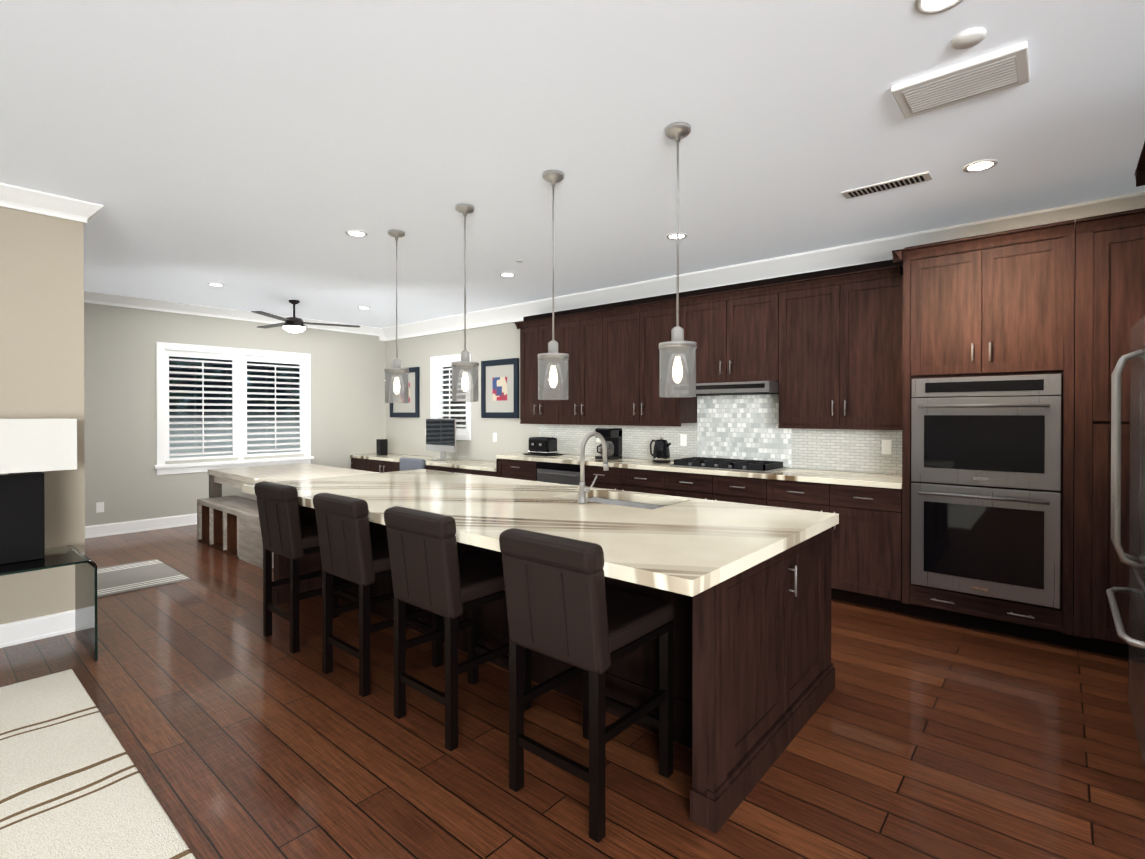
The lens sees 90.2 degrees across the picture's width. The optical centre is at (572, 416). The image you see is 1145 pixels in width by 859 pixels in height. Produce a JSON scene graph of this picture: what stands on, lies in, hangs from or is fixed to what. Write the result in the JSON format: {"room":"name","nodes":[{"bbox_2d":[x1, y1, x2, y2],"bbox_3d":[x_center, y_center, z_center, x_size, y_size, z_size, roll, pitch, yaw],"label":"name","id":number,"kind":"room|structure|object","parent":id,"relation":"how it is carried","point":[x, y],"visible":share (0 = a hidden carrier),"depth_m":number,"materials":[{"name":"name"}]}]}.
{"room":"kitchen","nodes":[
{"label":"kitchen","id":0,"kind":"room"},
{"bbox_2d":[0,207,84,624],"bbox_3d":[-4.960,0.014,1.693,0.160,2.740,5.375,0,0,40],"label":"wall","id":1,"kind":"structure","parent":0,"point":[41,316],"depth_m":3.55,"materials":[{"name":"beige paint"}]},
{"bbox_2d":[0,610,74,647],"bbox_3d":[-4.872,1.317,1.658,0.030,0.135,5.365,0,0,40],"label":"baseboard","id":2,"kind":"structure","parent":1,"relation":"attached to","point":[29,630],"depth_m":3.50,"materials":[{"name":"white wood"}]},
{"bbox_2d":[0,183,102,225],"bbox_3d":[-4.844,-1.296,1.642,0.095,0.118,5.460,0,0,40],"label":"crown molding","id":3,"kind":"structure","parent":1,"relation":"attached to","point":[84,212],"depth_m":3.51,"materials":[{"name":"white"}]},
{"bbox_2d":[84,303,385,525],"bbox_3d":[-6.196,-0.007,5.559,0.160,2.740,9.970,0,0,40],"label":"wall","id":4,"kind":"structure","parent":0,"point":[124,482],"depth_m":6.89,"materials":[{"name":"grey paint"}]},
{"bbox_2d":[96,502,103,512],"label":"wall outlets","id":5,"kind":"object","parent":4,"relation":"attached to","point":[99,507],"depth_m":6.44,"materials":[{"name":"white plastic"}]},
{"bbox_2d":[85,513,196,538],"bbox_3d":[-6.339,1.297,5.260,0.020,0.135,9.000,0,0,40],"label":"baseboard","id":6,"kind":"structure","parent":4,"relation":"attached to","point":[93,531],"depth_m":6.71,"materials":[{"name":"white"}]},
{"bbox_2d":[154,342,313,474],"bbox_3d":[-4.435,-0.098,7.579,0.215,1.600,1.910,0,0,40],"label":"window","id":7,"kind":"structure","parent":4,"relation":"in","point":[239,358],"depth_m":7.49,"materials":[{"name":"white wood"}]},
{"bbox_2d":[84,291,383,340],"bbox_3d":[-6.093,-1.282,5.464,0.110,0.189,9.650,0,0,40],"label":"crown molding","id":8,"kind":"structure","parent":4,"relation":"attached to","point":[89,297],"depth_m":7.15,"materials":[{"name":"white"}]},
{"bbox_2d":[0,524,1144,858],"bbox_3d":[-1.371,1.385,1.446,12.850,0.001,9.970,0,0,40],"label":"floor","id":9,"kind":"structure","parent":0,"point":[236,732],"depth_m":2.37,"materials":[{"name":"brown wood"}]},
{"bbox_2d":[0,545,97,660],"bbox_3d":[-3.396,1.091,2.792,0.563,0.575,1.570,0,0,40],"label":"console","id":10,"kind":"object","parent":9,"relation":"on","point":[86,627],"visible":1,"depth_m":3.28,"materials":[{"name":"black"}]},
{"bbox_2d":[0,418,76,563],"bbox_3d":[-3.154,0.407,3.102,0.280,0.785,0.660,0,0,40],"label":"table lamp","id":11,"kind":"object","parent":10,"relation":"on","point":[31,450],"visible":1,"depth_m":3.14,"materials":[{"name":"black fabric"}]},
{"bbox_2d":[0,669,195,858],"bbox_3d":[-2.699,1.379,0.576,3.220,0.022,3.800,0,0,40],"label":"living room rug","id":12,"kind":"object","parent":9,"relation":"on","point":[73,784],"visible":1,"depth_m":2.09,"materials":[{"name":"beige carpet"}]},
{"bbox_2d":[97,559,190,597],"bbox_3d":[-4.035,1.364,4.556,1.020,0.008,1.420,0,0,40],"label":"entry rug","id":13,"kind":"object","parent":9,"relation":"on","point":[125,578],"visible":0.44,"depth_m":4.81,"materials":[{"name":"grey fabric"}]},
{"bbox_2d":[197,495,273,568],"bbox_3d":[-3.303,1.134,5.797,1.780,0.455,0.380,0,0,40],"label":"bench","id":14,"kind":"object","parent":9,"relation":"on","point":[229,525],"visible":0.69,"depth_m":5.74,"materials":[{"name":"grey wood"}]},
{"bbox_2d":[208,463,379,497],"bbox_3d":[-2.672,0.981,5.915,2.904,0.760,1.080,0,0,40],"label":"dining table","id":15,"kind":"object","parent":9,"relation":"on","point":[238,477],"visible":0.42,"depth_m":6.20,"materials":[{"name":"beige stone"}]},
{"bbox_2d":[254,481,358,653],"bbox_3d":[-1.641,0.889,3.599,0.444,0.969,0.538,0,0,40],"label":"bar stool","id":16,"kind":"object","parent":9,"relation":"on","point":[285,533],"visible":0.81,"depth_m":3.39,"materials":[{"name":"black wood"}]},
{"bbox_2d":[350,458,361,469],"bbox_3d":[-2.998,0.988,8.781,0.519,0.715,0.596,0,0,40],"label":"base cabinet","id":17,"kind":"object","parent":9,"relation":"on","point":[356,463],"depth_m":8.63,"materials":[{"name":"brown wood"}]},
{"bbox_2d":[313,493,441,696],"bbox_3d":[-1.048,0.892,3.092,0.444,0.969,0.538,0,0,40],"label":"bar stool","id":18,"kind":"object","parent":9,"relation":"on","point":[350,551],"visible":0.81,"depth_m":2.89,"materials":[{"name":"black wood"}]},
{"bbox_2d":[362,459,437,472],"bbox_3d":[-2.520,0.991,8.374,0.978,0.715,0.596,0,0,40],"label":"base cabinet","id":19,"kind":"object","parent":9,"relation":"on","point":[380,466],"depth_m":8.15,"materials":[{"name":"brown wood"}]},
{"bbox_2d":[349,453,495,471],"bbox_3d":[-1.950,0.610,7.868,3.296,0.040,0.621,0,0,40],"label":"desk","id":20,"kind":"object","parent":19,"relation":"on","point":[467,464],"visible":0.62,"depth_m":7.49,"materials":[{"name":"stone"}]},
{"bbox_2d":[376,439,387,454],"bbox_3d":[-2.889,0.465,8.649,0.120,0.238,0.120,0,0,40],"label":"speaker","id":21,"kind":"object","parent":20,"relation":"on","point":[381,446],"visible":0.98,"depth_m":8.61,"materials":[{"name":"black plastic"}]},
{"bbox_2d":[426,418,455,460],"bbox_3d":[-1.789,0.309,7.735,0.650,0.560,0.180,0,0,40],"label":"computer monitor","id":22,"kind":"object","parent":20,"relation":"on","point":[441,436],"visible":1,"depth_m":7.71,"materials":[{"name":"silver metal"}]},
{"bbox_2d":[400,457,425,470],"bbox_3d":[-1.722,0.921,6.848,0.517,0.870,0.554,0,0,40],"label":"desk chair","id":23,"kind":"object","parent":9,"relation":"on","point":[410,464],"visible":0.1,"depth_m":6.60,"materials":[{"name":"grey fabric"}]},
{"bbox_2d":[384,506,530,750],"bbox_3d":[-0.523,0.894,2.644,0.444,0.969,0.538,0,0,40],"label":"bar stool","id":24,"kind":"object","parent":9,"relation":"on","point":[431,571],"visible":0.94,"depth_m":2.47,"materials":[{"name":"black wood"}]},
{"bbox_2d":[438,462,497,473],"bbox_3d":[-1.286,0.996,7.320,0.528,0.715,0.596,0,0,40],"label":"base cabinet","id":25,"kind":"object","parent":9,"relation":"on","point":[449,469],"depth_m":7.10,"materials":[{"name":"brown wood"}]},
{"bbox_2d":[466,466,497,476],"bbox_3d":[-0.885,0.998,6.977,0.528,0.715,0.596,0,0,40],"label":"base cabinet","id":26,"kind":"object","parent":9,"relation":"on","point":[468,471],"depth_m":6.72,"materials":[{"name":"brown wood"}]},
{"bbox_2d":[498,459,533,480],"bbox_3d":[-0.429,0.922,6.587,0.615,0.872,0.598,0,0,40],"label":"base cabinet","id":27,"kind":"object","parent":9,"relation":"on","point":[507,468],"depth_m":6.37,"materials":[{"name":"brown wood"}]},
{"bbox_2d":[496,453,901,488],"bbox_3d":[0.883,0.469,5.448,4.096,0.040,0.621,0,0,40],"label":"countertop","id":28,"kind":"structure","parent":27,"relation":"on","point":[890,481],"depth_m":4.68,"materials":[{"name":"stone"}]},
{"bbox_2d":[523,437,562,455],"bbox_3d":[-0.341,0.340,6.551,0.400,0.202,0.240,0,0,40],"label":"toaster","id":29,"kind":"object","parent":28,"relation":"on","point":[543,446],"visible":1,"depth_m":6.46,"materials":[{"name":"black plastic"}]},
{"bbox_2d":[595,428,621,459],"bbox_3d":[0.367,0.284,5.948,0.200,0.320,0.257,0,0,40],"label":"coffee maker","id":30,"kind":"object","parent":28,"relation":"on","point":[612,437],"visible":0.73,"depth_m":5.92,"materials":[{"name":"black plastic"}]},
{"bbox_2d":[650,438,670,462],"bbox_3d":[0.855,0.326,5.556,0.239,0.239,0.170,0,0,40],"label":"kettle","id":31,"kind":"object","parent":28,"relation":"on","point":[661,452],"visible":1,"depth_m":5.49,"materials":[{"name":"black plastic"}]},
{"bbox_2d":[669,457,787,472],"bbox_3d":[1.367,0.420,5.040,0.900,0.058,0.480,0,0,40],"label":"cooktop","id":32,"kind":"object","parent":28,"relation":"in","point":[735,464],"visible":0.98,"depth_m":4.89,"materials":[{"name":"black metal"}]},
{"bbox_2d":[272,497,834,833],"bbox_3d":[-0.428,0.958,3.539,3.558,0.833,1.340,0,0,40],"label":"kitchen island","id":33,"kind":"object","parent":9,"relation":"on","point":[753,678],"visible":0.27,"depth_m":2.37,"materials":[{"name":"brown wood"}]},
{"bbox_2d":[242,469,838,596],"bbox_3d":[-0.498,0.514,3.468,3.565,0.050,1.515,0,0,40],"label":"island countertop","id":34,"kind":"structure","parent":33,"relation":"on","point":[688,546],"depth_m":2.75,"materials":[{"name":"stone"}]},
{"bbox_2d":[577,432,608,503],"bbox_3d":[0.139,0.289,3.293,0.101,0.402,0.268,0,0,40],"label":"island faucet","id":35,"kind":"object","parent":34,"relation":"on","point":[583,490],"visible":1,"depth_m":3.22,"materials":[{"name":"silver metal"}]},
{"bbox_2d":[587,497,664,509],"bbox_3d":[0.283,0.644,3.403,0.744,0.203,0.444,0,0,40],"label":"island sink","id":36,"kind":"object","parent":34,"relation":"in","point":[624,503],"visible":0.02,"depth_m":3.64,"materials":[{"name":"silver metal"}]},
{"bbox_2d":[534,461,577,485],"bbox_3d":[0.069,0.924,6.161,0.697,0.872,0.598,0,0,40],"label":"dishwasher","id":37,"kind":"object","parent":9,"relation":"on","point":[560,473],"depth_m":5.96,"materials":[{"name":"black metal"}]},
{"bbox_2d":[499,528,673,842],"bbox_3d":[0.062,0.897,2.144,0.444,0.969,0.538,0,0,40],"label":"bar stool","id":38,"kind":"object","parent":9,"relation":"on","point":[564,604],"visible":1,"depth_m":1.98,"materials":[{"name":"black wood"}]},
{"bbox_2d":[578,465,657,493],"bbox_3d":[0.677,0.927,5.642,1.030,0.872,0.598,0,0,40],"label":"base cabinet","id":39,"kind":"object","parent":9,"relation":"on","point":[625,479],"depth_m":5.42,"materials":[{"name":"brown wood"}]},
{"bbox_2d":[658,471,757,504],"bbox_3d":[1.376,0.930,5.045,1.050,0.872,0.598,0,0,40],"label":"base cabinet","id":40,"kind":"object","parent":9,"relation":"on","point":[744,490],"depth_m":4.84,"materials":[{"name":"brown wood"}]},
{"bbox_2d":[758,478,904,612],"bbox_3d":[2.066,0.933,4.456,1.006,0.872,0.598,0,0,40],"label":"base cabinet","id":41,"kind":"object","parent":9,"relation":"on","point":[866,560],"depth_m":4.09,"materials":[{"name":"brown wood"}]},
{"bbox_2d":[892,219,1074,647],"bbox_3d":[2.731,0.107,3.821,0.936,2.530,0.692,0,0,40],"label":"tall cabinet","id":42,"kind":"object","parent":9,"relation":"on","point":[988,435],"visible":1,"depth_m":3.56,"materials":[{"name":"brown wood"}]},
{"bbox_2d":[1073,208,1144,658],"bbox_3d":[3.471,0.111,3.213,0.970,2.530,0.656,0,0,40],"label":"pantry cabinet","id":43,"kind":"object","parent":9,"relation":"on","point":[1109,295],"visible":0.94,"depth_m":3.24,"materials":[{"name":"brown wood"}]},
{"bbox_2d":[1106,314,1144,769],"bbox_3d":[2.501,0.492,2.008,0.877,1.780,0.940,0,0,40],"label":"refrigerator","id":44,"kind":"object","parent":9,"relation":"on","point":[1134,560],"visible":1,"depth_m":2.26,"materials":[{"name":"grey metal"}]},
{"bbox_2d":[1134,141,1144,186],"bbox_3d":[2.540,0.125,1.973,0.775,2.515,1.180,0,0,40],"label":"surround","id":45,"kind":"object","parent":9,"relation":"on","point":[1139,174],"visible":1,"depth_m":2.59,"materials":[{"name":"brown wood"}]},
{"bbox_2d":[0,0,1144,327],"bbox_3d":[-1.371,-1.355,1.431,12.850,0.001,9.970,0,0,40],"label":"ceiling","id":46,"kind":"structure","parent":0,"point":[258,154],"depth_m":2.76,"materials":[{"name":"white paint"}]},
{"bbox_2d":[207,283,224,286],"bbox_3d":[-3.714,-1.375,5.941,0.172,0.008,0.158,0,0,40],"label":"recessed light","id":47,"kind":"object","parent":46,"relation":"in","point":[211,284],"depth_m":5.95,"materials":[{"name":"white plastic"}]},
{"bbox_2d":[251,300,359,332],"bbox_3d":[-3.397,-1.192,6.928,1.233,0.385,1.329,0,0,40],"label":"ceiling fan","id":48,"kind":"object","parent":46,"relation":"hanging from","point":[293,324],"visible":1,"depth_m":6.76,"materials":[{"name":"grey metal"}]},
{"bbox_2d":[345,230,367,236],"bbox_3d":[-1.609,-1.366,4.248,0.167,0.008,0.160,0,0,40],"label":"recessed light","id":49,"kind":"object","parent":46,"relation":"in","point":[355,233],"depth_m":4.26,"materials":[{"name":"white"}]},
{"bbox_2d":[384,229,408,402],"bbox_3d":[-1.308,-0.735,4.242,0.178,1.270,0.178,0,0,40],"label":"pendant light","id":50,"kind":"object","parent":46,"relation":"hanging from","point":[397,371],"visible":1,"depth_m":4.20,"materials":[{"name":"silver metal"}]},
{"bbox_2d":[451,203,478,401],"bbox_3d":[-0.702,-0.732,3.724,0.178,1.270,0.178,0,0,40],"label":"pendant light","id":51,"kind":"object","parent":46,"relation":"hanging from","point":[464,365],"visible":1,"depth_m":3.69,"materials":[{"name":"silver metal"}]},
{"bbox_2d":[500,273,515,276],"bbox_3d":[-0.629,-1.373,5.521,0.162,0.008,0.158,0,0,40],"label":"recessed light","id":52,"kind":"object","parent":46,"relation":"in","point":[502,274],"depth_m":5.54,"materials":[{"name":"white"}]},
{"bbox_2d":[538,170,568,399],"bbox_3d":[-0.108,-0.729,3.217,0.178,1.270,0.178,0,0,40],"label":"pendant light","id":53,"kind":"object","parent":46,"relation":"hanging from","point":[553,358],"visible":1,"depth_m":3.18,"materials":[{"name":"silver metal"}]},
{"bbox_2d":[666,233,686,239],"bbox_3d":[0.789,-1.366,4.311,0.154,0.008,0.166,0,0,40],"label":"recessed light","id":54,"kind":"object","parent":46,"relation":"in","point":[673,236],"depth_m":4.32,"materials":[{"name":"white"}]},
{"bbox_2d":[659,122,696,397],"bbox_3d":[0.498,-0.727,2.699,0.178,1.270,0.178,0,0,40],"label":"pendant light","id":55,"kind":"object","parent":46,"relation":"hanging from","point":[677,347],"visible":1,"depth_m":2.66,"materials":[{"name":"silver metal"}]},
{"bbox_2d":[841,171,932,198],"bbox_3d":[1.812,-1.349,3.301,0.451,0.031,0.144,0,0,40],"label":"ceiling vent","id":56,"kind":"object","parent":46,"relation":"in","point":[922,177],"depth_m":3.35,"materials":[{"name":"white"}]},
{"bbox_2d":[914,0,962,14],"bbox_3d":[1.192,-1.353,1.859,0.125,0.008,0.118,0,0,40],"label":"recessed light","id":57,"kind":"object","parent":46,"relation":"in","point":[925,7],"depth_m":1.88,"materials":[{"name":"white"}]},
{"bbox_2d":[891,41,1030,118],"bbox_3d":[1.547,-1.343,2.281,0.438,0.031,0.332,0,0,40],"label":"ceiling vent","id":58,"kind":"object","parent":46,"relation":"in","point":[994,72],"depth_m":2.27,"materials":[{"name":"white"}]},
{"bbox_2d":[951,27,986,49],"bbox_3d":[1.392,-1.342,2.003,0.102,0.031,0.122,0,0,40],"label":"smoke detector","id":59,"kind":"object","parent":46,"relation":"in","point":[969,38],"depth_m":2.03,"materials":[{"name":"white plastic"}]},
{"bbox_2d":[963,159,997,172],"bbox_3d":[2.207,-1.360,3.086,0.152,0.008,0.168,0,0,40],"label":"recessed light","id":60,"kind":"object","parent":46,"relation":"in","point":[981,165],"depth_m":3.09,"materials":[{"name":"white"}]},
{"bbox_2d":[386,321,897,474],"bbox_3d":[1.875,-0.005,5.117,12.690,2.740,0.160,0,0,40],"label":"wall","id":61,"kind":"structure","parent":0,"point":[405,435],"depth_m":7.83,"materials":[{"name":"grey paint"}]},
{"bbox_2d":[390,367,419,416],"bbox_3d":[-2.600,-0.365,8.806,0.770,0.760,0.030,0,0,40],"label":"picture frame","id":62,"kind":"object","parent":61,"relation":"attached to","point":[411,408],"visible":0.69,"depth_m":8.69,"materials":[{"name":"blue wood"}]},
{"bbox_2d":[430,353,470,440],"bbox_3d":[-1.684,-0.271,8.140,0.910,1.200,0.182,0,0,40],"label":"window","id":63,"kind":"structure","parent":61,"relation":"in","point":[443,406],"depth_m":8.22,"materials":[{"name":"white wood"}]},
{"bbox_2d":[493,433,496,441],"label":"wall outlets","id":64,"kind":"object","parent":61,"relation":"attached to","point":[494,434],"depth_m":7.47,"materials":[{"name":"white plastic"}]},
{"bbox_2d":[481,358,518,417],"bbox_3d":[-0.946,-0.357,7.394,0.700,0.760,0.030,0,0,40],"label":"picture frame","id":65,"kind":"object","parent":61,"relation":"attached to","point":[499,388],"visible":1,"depth_m":7.39,"materials":[{"name":"blue wood"}]},
{"bbox_2d":[518,315,553,422],"bbox_3d":[-0.253,-0.523,6.603,0.671,1.160,0.332,0,0,40],"label":"upper cabinet","id":66,"kind":"object","parent":61,"relation":"attached to","point":[535,334],"depth_m":6.56,"materials":[{"name":"brown wood"}]},
{"bbox_2d":[554,311,593,422],"bbox_3d":[0.188,-0.521,6.227,0.730,1.160,0.332,0,0,40],"label":"upper cabinet","id":67,"kind":"object","parent":61,"relation":"attached to","point":[574,332],"depth_m":6.12,"materials":[{"name":"brown wood"}]},
{"bbox_2d":[594,295,696,422],"bbox_3d":[0.765,-0.518,5.734,1.032,1.160,0.332,0,0,40],"label":"upper cabinet","id":68,"kind":"object","parent":61,"relation":"attached to","point":[627,339],"depth_m":5.64,"materials":[{"name":"brown wood"}]},
{"bbox_2d":[539,394,901,474],"bbox_3d":[1.113,0.123,5.646,4.006,0.645,0.018,0,0,40],"label":"tile backsplash","id":69,"kind":"structure","parent":61,"relation":"attached to","point":[743,427],"depth_m":5.20,"materials":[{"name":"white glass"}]},
{"bbox_2d":[686,283,777,383],"bbox_3d":[1.461,-0.695,5.139,0.920,0.800,0.332,0,0,40],"label":"upper cabinet","id":70,"kind":"object","parent":61,"relation":"attached to","point":[734,331],"depth_m":4.96,"materials":[{"name":"brown wood"}]},
{"bbox_2d":[671,381,778,395],"bbox_3d":[1.396,-0.243,5.065,0.908,0.093,0.499,0,0,40],"label":"range hood","id":71,"kind":"object","parent":70,"relation":"attached to","point":[742,388],"visible":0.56,"depth_m":4.80,"materials":[{"name":"silver metal"}]},
{"bbox_2d":[380,191,1144,340],"bbox_3d":[0.505,-1.286,6.085,9.120,0.189,0.136,0,0,40],"label":"crown molding","id":72,"kind":"structure","parent":61,"relation":"attached to","point":[877,250],"depth_m":5.01,"materials":[{"name":"white"}]},
{"bbox_2d":[778,263,902,426],"bbox_3d":[2.150,-0.512,4.552,1.013,1.160,0.332,0,0,40],"label":"upper cabinet","id":73,"kind":"object","parent":61,"relation":"attached to","point":[824,348],"depth_m":4.39,"materials":[{"name":"brown wood"}]},
{"label":"outside","id":74,"kind":"structure","parent":0,"visible":0},
{"bbox_2d":[169,356,298,457],"bbox_3d":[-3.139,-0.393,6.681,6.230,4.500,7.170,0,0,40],"label":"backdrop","id":75,"kind":"structure","parent":74,"point":[229,401],"depth_m":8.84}
]}

